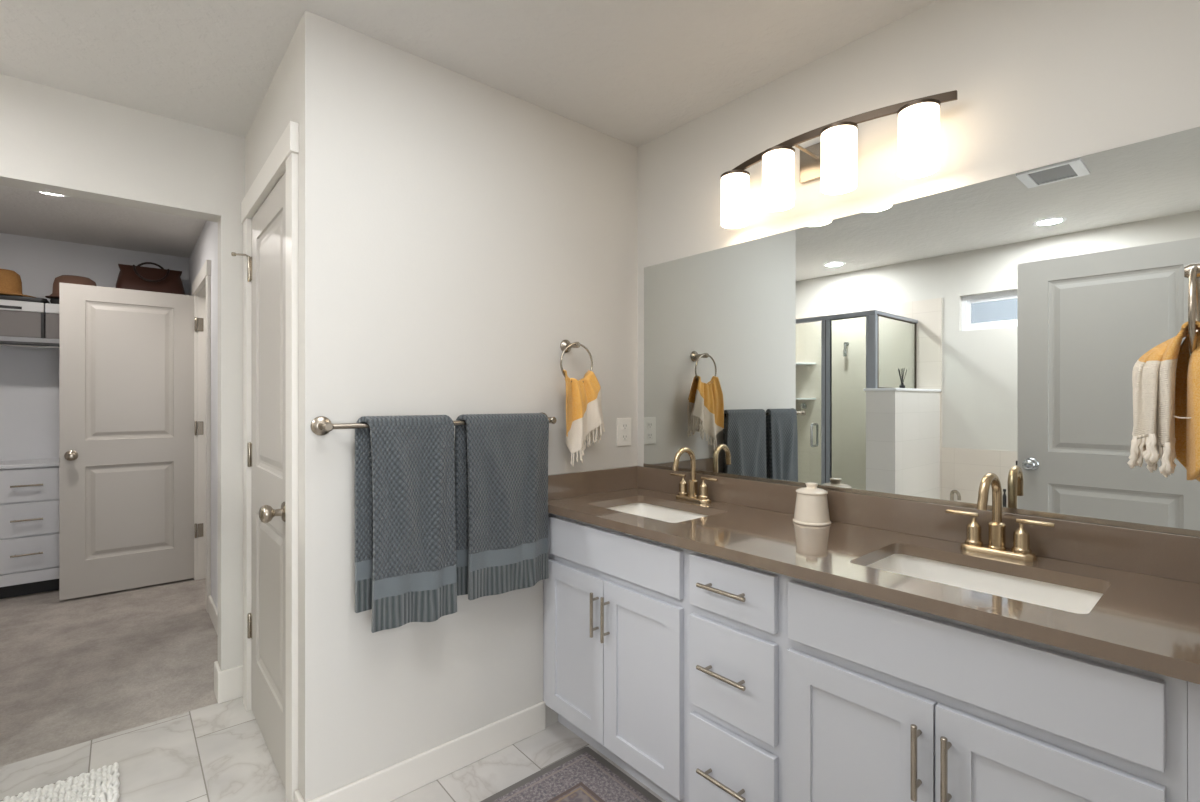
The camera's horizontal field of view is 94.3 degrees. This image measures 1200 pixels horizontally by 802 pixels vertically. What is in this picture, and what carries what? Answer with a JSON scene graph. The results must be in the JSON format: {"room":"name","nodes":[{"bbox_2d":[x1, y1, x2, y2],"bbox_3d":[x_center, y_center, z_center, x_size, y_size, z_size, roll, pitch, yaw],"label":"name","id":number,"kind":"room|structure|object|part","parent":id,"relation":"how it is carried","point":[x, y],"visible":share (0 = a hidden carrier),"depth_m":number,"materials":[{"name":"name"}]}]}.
{"room":"bathroom","nodes":[
{"label":"bathroom","id":0,"kind":"room"},
{"bbox_2d":[0,233,188,460],"bbox_3d":[-3.634,0.071,4.313,3.300,2.440,0.120,0,0,-41],"label":"wall","id":1,"kind":"structure","parent":0,"point":[29,376],"depth_m":3.95,"materials":[{"name":"paint"}]},
{"bbox_2d":[0,336,58,348],"bbox_3d":[-3.929,-0.381,3.740,1.864,0.060,0.364,0,0,-41],"label":"closet shelf","id":2,"kind":"object","parent":1,"relation":"attached to","point":[4,340],"visible":0.25,"depth_m":3.68,"materials":[{"name":"white wood"}]},
{"bbox_2d":[0,299,45,337],"bbox_3d":[-3.969,-0.530,3.707,0.405,0.238,0.334,0,0,-41],"label":"storage bin","id":3,"kind":"object","parent":2,"relation":"on","point":[17,318],"visible":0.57,"depth_m":3.65,"materials":[{"name":"grey fabric"}]},
{"bbox_3d":[-3.969,-0.617,3.708,0.405,0.065,0.333,0,0,-41],"label":"lid","id":4,"kind":"part","parent":3,"relation":"part of","materials":[{"name":"white plastic"}]},
{"bbox_2d":[0,294,48,303],"bbox_3d":[-3.927,-0.665,3.733,0.340,0.031,0.310,0,0,-41],"label":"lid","id":5,"kind":"object","parent":3,"relation":"on","point":[3,297],"visible":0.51,"depth_m":3.66,"materials":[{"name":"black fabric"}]},
{"bbox_2d":[0,269,36,297],"bbox_3d":[-3.945,-0.773,3.678,0.332,0.179,0.283,0,0,-41],"label":"hat","id":6,"kind":"object","parent":5,"relation":"on","point":[10,281],"visible":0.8,"depth_m":3.66,"materials":[{"name":"fabric"}]},
{"bbox_3d":[-3.843,-0.361,3.647,1.855,0.020,0.020,0,0,-41],"label":"rod","id":7,"kind":"part","parent":2,"relation":"part of","materials":[{"name":"silver metal"}]},
{"bbox_2d":[45,303,58,338],"bbox_3d":[-3.663,-0.530,3.970,0.392,0.238,0.334,0,0,-41],"label":"storage bin","id":8,"kind":"object","parent":2,"relation":"on","point":[51,310],"visible":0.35,"depth_m":3.74,"materials":[{"name":"grey fabric"}]},
{"bbox_3d":[-3.663,-0.617,3.970,0.392,0.065,0.333,0,0,-41],"label":"lid","id":9,"kind":"part","parent":8,"relation":"part of","materials":[{"name":"white fabric"}]},
{"bbox_2d":[50,298,58,303],"bbox_3d":[-3.661,-0.670,3.961,0.340,0.041,0.310,0,0,-41],"label":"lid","id":10,"kind":"object","parent":8,"relation":"on","point":[52,300],"visible":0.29,"depth_m":3.75,"materials":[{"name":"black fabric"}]},
{"bbox_2d":[45,275,96,298],"bbox_3d":[-3.637,-0.775,3.863,0.301,0.164,0.257,0,0,-41],"label":"hat","id":11,"kind":"object","parent":10,"relation":"on","point":[71,279],"visible":0.48,"depth_m":3.79,"materials":[{"name":"brown fabric"}]},
{"bbox_3d":[-3.366,-0.530,4.224,0.381,0.238,0.335,0,0,-41],"label":"storage bin","id":12,"kind":"object","parent":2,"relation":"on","visible":0},
{"bbox_2d":[116,262,184,294],"bbox_3d":[-3.373,-0.848,4.186,0.408,0.395,0.262,0,0,-41],"label":"leather bag","id":13,"kind":"object","parent":12,"relation":"on","point":[132,277],"visible":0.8,"depth_m":4.13,"materials":[{"name":"brown leather"}]},
{"bbox_3d":[-3.429,-0.946,4.250,0.205,0.199,0.092,0,0,-41],"label":"handle","id":14,"kind":"part","parent":13,"relation":"part of","materials":[{"name":"leather"}]},
{"bbox_3d":[-3.314,-0.930,4.117,0.215,0.124,0.080,0,0,-41],"label":"handle","id":15,"kind":"part","parent":13,"relation":"part of","materials":[{"name":"leather"}]},
{"bbox_2d":[0,74,244,670],"bbox_3d":[-1.806,0.071,2.302,3.297,2.440,0.120,0,0,-41],"label":"wall","id":16,"kind":"structure","parent":0,"point":[55,141],"depth_m":2.27,"materials":[{"name":"paint"}]},
{"bbox_2d":[189,10,347,801],"bbox_3d":[-2.050,0.071,3.110,0.121,2.440,3.770,0,0,-41],"label":"wall","id":17,"kind":"structure","parent":0,"point":[308,88],"depth_m":1.68,"materials":[{"name":"paint"}]},
{"bbox_2d":[59,260,210,612],"bbox_3d":[-2.863,0.221,3.760,1.120,2.140,0.656,0,0,10],"label":"door","id":18,"kind":"structure","parent":17,"relation":"in","point":[135,365],"depth_m":3.76,"materials":[{"name":"paint"}]},
{"bbox_3d":[-3.374,0.356,3.552,0.066,0.066,0.074,0,0,-41],"label":"knob","id":19,"kind":"part","parent":18,"relation":"part of","materials":[{"name":"silver metal"}]},
{"bbox_3d":[-2.625,0.221,3.763,0.144,2.140,0.930,0,0,-41],"label":"casing","id":20,"kind":"part","parent":18,"relation":"part of","materials":[{"name":"paint"}]},
{"bbox_2d":[208,595,217,634],"bbox_3d":[-2.002,1.237,2.952,0.014,0.108,1.122,0,0,-41],"label":"baseboard","id":21,"kind":"structure","parent":17,"relation":"attached to","point":[212,609],"depth_m":3.21,"materials":[{"name":"paint"}]},
{"bbox_2d":[214,661,242,703],"bbox_3d":[-1.627,1.224,2.447,0.101,0.135,0.134,0,0,-41],"label":"baseboard","id":22,"kind":"structure","parent":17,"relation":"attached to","point":[228,683],"depth_m":2.40,"materials":[{"name":"paint"}]},
{"bbox_2d":[231,121,298,801],"bbox_3d":[-1.198,0.224,2.059,0.196,2.135,0.915,0,0,-41],"label":"door","id":23,"kind":"structure","parent":17,"relation":"in","point":[269,208],"depth_m":1.99,"materials":[{"name":"paint"}]},
{"bbox_3d":[-1.060,0.366,1.804,0.074,0.066,0.066,0,0,-41],"label":"knob","id":24,"kind":"part","parent":23,"relation":"part of","materials":[{"name":"silver metal"}]},
{"bbox_2d":[294,790,303,801],"bbox_3d":[-0.898,1.237,1.664,0.014,0.108,0.075,0,0,-41],"label":"baseboard","id":25,"kind":"structure","parent":17,"relation":"attached to","point":[298,797],"depth_m":1.67,"materials":[{"name":"paint"}]},
{"bbox_2d":[0,578,666,801],"bbox_3d":[-1.699,1.331,2.209,3.497,0.080,5.835,0,0,-41],"label":"floor","id":26,"kind":"structure","parent":0,"point":[73,671],"depth_m":2.28,"materials":[{"name":"tile"}]},
{"bbox_2d":[0,458,58,598],"bbox_3d":[-3.854,0.854,3.771,0.530,0.874,0.412,0,0,-41],"label":"dresser","id":27,"kind":"object","parent":26,"relation":"on","point":[29,489],"visible":0.62,"depth_m":3.65,"materials":[{"name":"wood"}]},
{"bbox_3d":[-3.731,1.005,3.628,0.150,0.012,0.034,0,0,-41],"label":"handle","id":28,"kind":"part","parent":27,"relation":"part of","materials":[{"name":"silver metal"}]},
{"bbox_3d":[-3.731,0.780,3.628,0.150,0.012,0.034,0,0,-41],"label":"handle","id":29,"kind":"part","parent":27,"relation":"part of","materials":[{"name":"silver metal"}]},
{"bbox_3d":[-3.731,0.556,3.628,0.150,0.012,0.034,0,0,-41],"label":"handle","id":30,"kind":"part","parent":27,"relation":"part of","materials":[{"name":"silver metal"}]},
{"bbox_3d":[-3.748,1.005,3.647,0.514,0.216,0.018,0,0,-41],"label":"drawer","id":31,"kind":"part","parent":27,"relation":"part of","materials":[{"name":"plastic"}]},
{"bbox_3d":[-3.748,0.780,3.647,0.514,0.214,0.018,0,0,-41],"label":"drawer","id":32,"kind":"part","parent":27,"relation":"part of","materials":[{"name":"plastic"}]},
{"bbox_3d":[-3.748,0.556,3.647,0.514,0.214,0.018,0,0,-41],"label":"drawer","id":33,"kind":"part","parent":27,"relation":"part of","materials":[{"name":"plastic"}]},
{"bbox_3d":[-3.748,1.159,3.647,0.520,0.073,0.018,0,0,-41],"label":"rail","id":34,"kind":"part","parent":27,"relation":"part of","materials":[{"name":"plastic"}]},
{"bbox_2d":[1,762,119,801],"bbox_3d":[-1.626,1.276,1.491,0.520,0.032,0.793,0,0,-41],"label":"bath mat","id":35,"kind":"object","parent":26,"relation":"on","point":[101,785],"visible":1,"depth_m":1.81,"materials":[{"name":"white fabric"}]},
{"bbox_2d":[480,746,661,801],"bbox_3d":[0.017,1.288,1.525,0.612,0.006,0.913,0,0,-41],"label":"area rug","id":36,"kind":"object","parent":26,"relation":"on","point":[584,775],"visible":1,"depth_m":1.86,"materials":[{"name":"grey fabric"}]},
{"bbox_2d":[543,513,688,801],"bbox_3d":[0.194,0.858,2.061,0.573,0.866,0.742,0,0,-41],"label":"vanity cabinet","id":37,"kind":"object","parent":26,"relation":"on","point":[616,603],"visible":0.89,"depth_m":1.83,"materials":[{"name":"paint"}]},
{"bbox_3d":[-0.092,0.893,2.024,0.020,0.560,0.338,0,0,-41],"label":"door","id":38,"kind":"part","parent":37,"relation":"part of","materials":[{"name":"paint"}]},
{"bbox_3d":[-0.020,0.729,1.897,0.036,0.150,0.012,0,0,-41],"label":"handle","id":39,"kind":"part","parent":37,"relation":"part of","materials":[{"name":"silver metal"}]},
{"bbox_3d":[0.016,0.729,1.855,0.036,0.150,0.012,0,0,-41],"label":"handle","id":40,"kind":"part","parent":37,"relation":"part of","materials":[{"name":"silver metal"}]},
{"bbox_3d":[0.130,0.893,1.765,0.020,0.560,0.338,0,0,-41],"label":"door","id":41,"kind":"part","parent":37,"relation":"part of","materials":[{"name":"paint"}]},
{"bbox_2d":[548,465,1199,684],"bbox_3d":[0.552,0.360,1.657,0.558,0.128,1.824,0,0,-41],"label":"countertop","id":42,"kind":"structure","parent":37,"relation":"on","point":[1146,616],"depth_m":1.37,"materials":[{"name":"stone"}]},
{"bbox_2d":[607,503,706,522],"bbox_3d":[0.202,0.505,2.045,0.361,0.161,0.513,0,0,-41],"label":"sink","id":43,"kind":"object","parent":42,"relation":"in","point":[665,514],"visible":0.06,"depth_m":2.23,"materials":[{"name":"ceramic"}]},
{"bbox_2d":[670,447,717,503],"bbox_3d":[0.365,0.288,2.185,0.181,0.212,0.159,0,0,8],"label":"faucet","id":44,"kind":"object","parent":42,"relation":"on","point":[691,495],"visible":1,"depth_m":2.17,"materials":[{"name":"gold metal"}]},
{"bbox_3d":[0.314,0.301,2.245,0.010,0.010,0.075,0,0,-41],"label":"lever","id":45,"kind":"part","parent":44,"relation":"part of","materials":[{"name":"gold metal"}]},
{"bbox_3d":[0.332,0.343,2.224,0.041,0.070,0.041,0,0,-41],"label":"handle","id":46,"kind":"part","parent":44,"relation":"part of","materials":[{"name":"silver metal"}]},
{"bbox_3d":[0.332,0.280,2.156,0.128,0.196,0.040,0,0,-41],"label":"spout","id":47,"kind":"part","parent":44,"relation":"part of","materials":[{"name":"gold metal"}]},
{"bbox_3d":[0.365,0.386,2.185,0.054,0.016,0.163,0,0,-41],"label":"deck plate","id":48,"kind":"part","parent":44,"relation":"part of","materials":[{"name":"gold metal"}]},
{"bbox_3d":[0.399,0.343,2.146,0.041,0.070,0.041,0,0,-41],"label":"handle","id":49,"kind":"part","parent":44,"relation":"part of","materials":[{"name":"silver metal"}]},
{"bbox_3d":[0.416,0.301,2.125,0.010,0.010,0.075,0,0,-41],"label":"lever","id":50,"kind":"part","parent":44,"relation":"part of","materials":[{"name":"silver metal"}]},
{"bbox_2d":[793,482,830,525],"bbox_3d":[0.684,0.331,1.799,0.117,0.127,0.117,0,0,-41],"label":"canister","id":51,"kind":"object","parent":42,"relation":"on","point":[811,505],"visible":1,"depth_m":1.76,"materials":[{"name":"beige ceramic"}]},
{"bbox_3d":[0.684,0.283,1.799,0.098,0.033,0.098,0,0,-41],"label":"lid","id":52,"kind":"part","parent":51,"relation":"part of","materials":[{"name":"beige ceramic"}]},
{"bbox_2d":[866,554,1102,613],"bbox_3d":[0.856,0.505,1.282,0.361,0.161,0.513,0,0,-41],"label":"sink","id":53,"kind":"object","parent":42,"relation":"in","point":[1074,600],"visible":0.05,"depth_m":1.38,"materials":[{"name":"ceramic"}]},
{"bbox_2d":[946,473,1054,561],"bbox_3d":[1.016,0.288,1.426,0.181,0.212,0.159,0,0,8],"label":"faucet","id":54,"kind":"object","parent":42,"relation":"on","point":[996,546],"visible":1,"depth_m":1.41,"materials":[{"name":"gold metal"}]},
{"bbox_3d":[0.965,0.301,1.486,0.010,0.010,0.075,0,0,-41],"label":"lever","id":55,"kind":"part","parent":54,"relation":"part of","materials":[{"name":"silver metal"}]},
{"bbox_3d":[0.983,0.343,1.465,0.041,0.070,0.041,0,0,-41],"label":"handle","id":56,"kind":"part","parent":54,"relation":"part of","materials":[{"name":"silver metal"}]},
{"bbox_3d":[0.983,0.280,1.397,0.128,0.196,0.040,0,0,-41],"label":"spout","id":57,"kind":"part","parent":54,"relation":"part of","materials":[{"name":"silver metal"}]},
{"bbox_3d":[1.016,0.386,1.426,0.054,0.016,0.163,0,0,-41],"label":"deck plate","id":58,"kind":"part","parent":54,"relation":"part of","materials":[{"name":"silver metal"}]},
{"bbox_3d":[1.050,0.343,1.387,0.041,0.070,0.041,0,0,-41],"label":"handle","id":59,"kind":"part","parent":54,"relation":"part of","materials":[{"name":"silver metal"}]},
{"bbox_3d":[1.068,0.301,1.367,0.010,0.010,0.075,0,0,-41],"label":"lever","id":60,"kind":"part","parent":54,"relation":"part of","materials":[{"name":"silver metal"}]},
{"bbox_2d":[689,550,784,801],"bbox_3d":[0.536,0.858,1.661,0.573,0.866,0.311,0,0,-41],"label":"base cabinet","id":61,"kind":"object","parent":26,"relation":"on","point":[737,610],"visible":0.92,"depth_m":1.48,"materials":[{"name":"paint"}]},
{"bbox_3d":[0.328,1.025,1.491,0.036,0.012,0.155,0,0,-41],"label":"handle","id":62,"kind":"part","parent":61,"relation":"part of","materials":[{"name":"silver metal"}]},
{"bbox_3d":[0.328,0.739,1.491,0.036,0.012,0.155,0,0,-41],"label":"handle","id":63,"kind":"part","parent":61,"relation":"part of","materials":[{"name":"silver metal"}]},
{"bbox_3d":[0.328,0.511,1.491,0.036,0.012,0.155,0,0,-41],"label":"handle","id":64,"kind":"part","parent":61,"relation":"part of","materials":[{"name":"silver metal"}]},
{"bbox_3d":[0.354,1.035,1.504,0.020,0.272,0.274,0,0,-41],"label":"drawer","id":65,"kind":"part","parent":61,"relation":"part of","materials":[{"name":"paint"}]},
{"bbox_3d":[0.354,0.743,1.504,0.020,0.255,0.274,0,0,-41],"label":"drawer","id":66,"kind":"part","parent":61,"relation":"part of","materials":[{"name":"paint"}]},
{"bbox_3d":[0.354,0.515,1.504,0.020,0.144,0.274,0,0,-41],"label":"drawer","id":67,"kind":"part","parent":61,"relation":"part of","materials":[{"name":"paint"}]},
{"bbox_2d":[785,575,1199,801],"bbox_3d":[0.888,0.858,1.251,0.573,0.866,0.770,0,0,-41],"label":"vanity cabinet","id":68,"kind":"object","parent":26,"relation":"on","point":[885,701],"visible":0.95,"depth_m":1.08,"materials":[{"name":"paint"}]},
{"bbox_3d":[0.571,0.893,1.250,0.020,0.560,0.326,0,0,-41],"label":"door","id":69,"kind":"part","parent":68,"relation":"part of","materials":[{"name":"paint"}]},
{"bbox_3d":[0.640,0.729,1.127,0.036,0.150,0.012,0,0,-41],"label":"handle","id":70,"kind":"part","parent":68,"relation":"part of","materials":[{"name":"silver metal"}]},
{"bbox_3d":[0.675,0.729,1.087,0.036,0.150,0.012,0,0,-41],"label":"handle","id":71,"kind":"part","parent":68,"relation":"part of","materials":[{"name":"silver metal"}]},
{"bbox_3d":[0.785,0.893,1.001,0.020,0.560,0.324,0,0,-41],"label":"door","id":72,"kind":"part","parent":68,"relation":"part of","materials":[{"name":"paint"}]},
{"bbox_2d":[0,0,936,257],"bbox_3d":[-0.689,-1.199,0.957,4.600,0.100,9.150,0,0,-41],"label":"ceiling","id":73,"kind":"structure","parent":0,"point":[633,72],"depth_m":1.83,"materials":[{"name":"white paint"}]},
{"bbox_2d":[35,191,66,196],"bbox_3d":[-3.003,-1.146,3.039,0.198,0.006,0.198,0,0,-41],"label":"recessed light","id":74,"kind":"object","parent":73,"relation":"in","point":[35,191],"visible":0.11,"depth_m":3.10,"materials":[{"name":"white plastic"}]},
{"bbox_2d":[348,28,636,783],"bbox_3d":[-0.343,0.071,2.170,1.248,2.440,0.120,0,0,-41],"label":"wall","id":75,"kind":"structure","parent":0,"point":[490,229],"depth_m":1.98,"materials":[{"name":"paint"}]},
{"bbox_2d":[308,701,545,801],"bbox_3d":[-0.545,1.237,1.908,0.867,0.108,0.014,0,0,-41],"label":"baseboard","id":76,"kind":"structure","parent":75,"relation":"attached to","point":[388,784],"depth_m":1.90,"materials":[{"name":"paint"}]},
{"bbox_2d":[310,412,556,435],"bbox_3d":[-0.505,0.077,1.895,0.856,0.058,0.086,0,0,-41],"label":"towel bar","id":77,"kind":"object","parent":75,"relation":"attached to","point":[321,425],"visible":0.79,"depth_m":1.65,"materials":[{"name":"silver metal"}]},
{"bbox_3d":[-0.807,0.077,1.635,0.058,0.058,0.086,0,0,-41],"label":"mounting post","id":78,"kind":"part","parent":77,"relation":"part of","materials":[{"name":"silver metal"}]},
{"bbox_2d":[354,415,456,632],"bbox_3d":[-0.604,0.375,1.757,0.304,0.653,0.100,0,0,-41],"label":"bath towel","id":79,"kind":"object","parent":77,"relation":"hanging from","point":[404,466],"visible":1,"depth_m":1.72,"materials":[{"name":"grey fabric"}]},
{"bbox_3d":[-0.487,0.077,1.875,0.822,0.017,0.017,0,0,-41],"label":"rod","id":80,"kind":"part","parent":77,"relation":"part of","materials":[{"name":"silver metal"}]},
{"bbox_2d":[455,413,548,599],"bbox_3d":[-0.333,0.363,1.986,0.357,0.628,0.102,0,0,-41],"label":"bath towel","id":81,"kind":"object","parent":77,"relation":"hanging from","point":[501,460],"visible":0.98,"depth_m":1.94,"materials":[{"name":"grey fabric"}]},
{"bbox_3d":[-0.202,0.077,2.155,0.058,0.058,0.086,0,0,-41],"label":"mounting post","id":82,"kind":"part","parent":77,"relation":"part of","materials":[{"name":"silver metal"}]},
{"bbox_2d":[560,340,592,381],"bbox_3d":[-0.112,-0.154,2.232,0.164,0.183,0.087,0,0,-41],"label":"towel ring","id":83,"kind":"object","parent":75,"relation":"attached to","point":[565,345],"visible":0.93,"depth_m":2.23,"materials":[{"name":"silver metal"}]},
{"bbox_3d":[-0.112,-0.219,2.232,0.054,0.054,0.087,0,0,-41],"label":"mounting post","id":84,"kind":"part","parent":83,"relation":"part of","materials":[{"name":"silver metal"}]},
{"bbox_2d":[563,369,604,466],"bbox_3d":[-0.070,0.069,2.217,0.215,0.381,0.096,0,0,-39],"label":"hand towel","id":85,"kind":"object","parent":83,"relation":"hanging from","point":[584,415],"visible":1,"depth_m":2.19,"materials":[{"name":"fabric"}]},
{"bbox_2d":[617,418,630,445],"bbox_3d":[0.108,0.141,2.471,0.086,0.124,0.009,0,0,-41],"label":"wall outlet","id":86,"kind":"object","parent":75,"relation":"attached to","point":[623,424],"visible":1,"depth_m":2.47,"materials":[{"name":"white plastic"}]},
{"bbox_2d":[622,423,627,429],"bbox_3d":[0.110,0.117,2.469,0.034,0.028,0.003,0,0,-41],"label":"socket","id":87,"kind":"object","parent":86,"relation":"attached to","point":[624,425],"depth_m":2.47,"materials":[{"name":"white plastic"}]},
{"bbox_2d":[622,434,627,440],"bbox_3d":[0.110,0.165,2.469,0.034,0.028,0.003,0,0,-41],"label":"socket","id":88,"kind":"object","parent":86,"relation":"attached to","point":[624,436],"depth_m":2.47,"materials":[{"name":"white plastic"}]},
{"bbox_2d":[637,0,1199,465],"bbox_3d":[0.467,0.071,2.277,0.120,2.440,3.118,0,0,-41],"label":"wall","id":89,"kind":"structure","parent":0,"point":[1037,83],"depth_m":1.58,"materials":[{"name":"paint"}]},
{"bbox_2d":[720,90,956,228],"bbox_3d":[0.686,-0.748,1.787,0.185,0.218,0.784,0,0,-41],"label":"vanity light","id":90,"kind":"object","parent":89,"relation":"attached to","point":[833,160],"visible":1,"depth_m":1.66,"materials":[{"name":"white glass"}]},
{"bbox_3d":[0.491,-0.725,2.025,0.102,0.172,0.102,0,0,-41],"label":"lamp shade","id":91,"kind":"part","parent":90,"relation":"part of","materials":[{"name":"white glass"}]},
{"bbox_3d":[0.589,-0.725,1.839,0.102,0.172,0.102,0,0,-41],"label":"lamp shade","id":92,"kind":"part","parent":90,"relation":"part of","materials":[{"name":"white glass"}]},
{"bbox_3d":[0.664,-0.829,1.834,0.118,0.010,0.010,0,0,-41],"label":"mounting post","id":93,"kind":"part","parent":90,"relation":"part of","materials":[{"name":"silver metal"}]},
{"bbox_3d":[0.722,-0.725,1.683,0.102,0.172,0.102,0,0,-41],"label":"lamp shade","id":94,"kind":"part","parent":90,"relation":"part of","materials":[{"name":"white glass"}]},
{"bbox_3d":[0.891,-0.725,1.559,0.102,0.172,0.102,0,0,-41],"label":"lamp shade","id":95,"kind":"part","parent":90,"relation":"part of","materials":[{"name":"white glass"}]},
{"bbox_2d":[636,465,1199,582],"bbox_3d":[0.756,0.345,1.832,0.020,0.098,1.824,0,0,-41],"label":"backsplash","id":96,"kind":"structure","parent":89,"relation":"attached to","point":[1161,554],"depth_m":1.53,"materials":[{"name":"stone"}]},
{"bbox_2d":[643,127,1199,536],"bbox_3d":[0.771,-0.148,1.822,0.010,0.888,1.762,0,0,-41],"label":"wall mirror","id":97,"kind":"object","parent":89,"relation":"attached to","point":[921,349],"visible":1,"depth_m":1.57,"materials":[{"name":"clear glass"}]},
{"bbox_3d":[0.192,0.071,0.066,3.177,2.440,0.120,0,0,-41],"label":"wall","id":98,"kind":"structure","parent":0,"visible":0},
{"bbox_2d":[1184,263,1199,354],"bbox_3d":[1.027,-0.154,0.919,0.164,0.183,0.087,0,0,-41],"label":"towel ring","id":99,"kind":"object","parent":98,"relation":"attached to","point":[1191,271],"visible":0.73,"depth_m":0.90,"materials":[{"name":"silver metal"}]},
{"bbox_2d":[1127,321,1199,480],"bbox_3d":[0.992,0.006,0.945,0.125,0.269,0.138,0,0,-30],"label":"hand towel","id":100,"kind":"object","parent":99,"relation":"hanging from","point":[1165,379],"visible":0.97,"depth_m":0.94,"materials":[{"name":"fabric"}]},
{"bbox_3d":[1.027,-0.219,0.919,0.054,0.054,0.087,0,0,-41],"label":"mounting post","id":101,"kind":"part","parent":99,"relation":"part of","materials":[{"name":"silver metal"}]}
]}

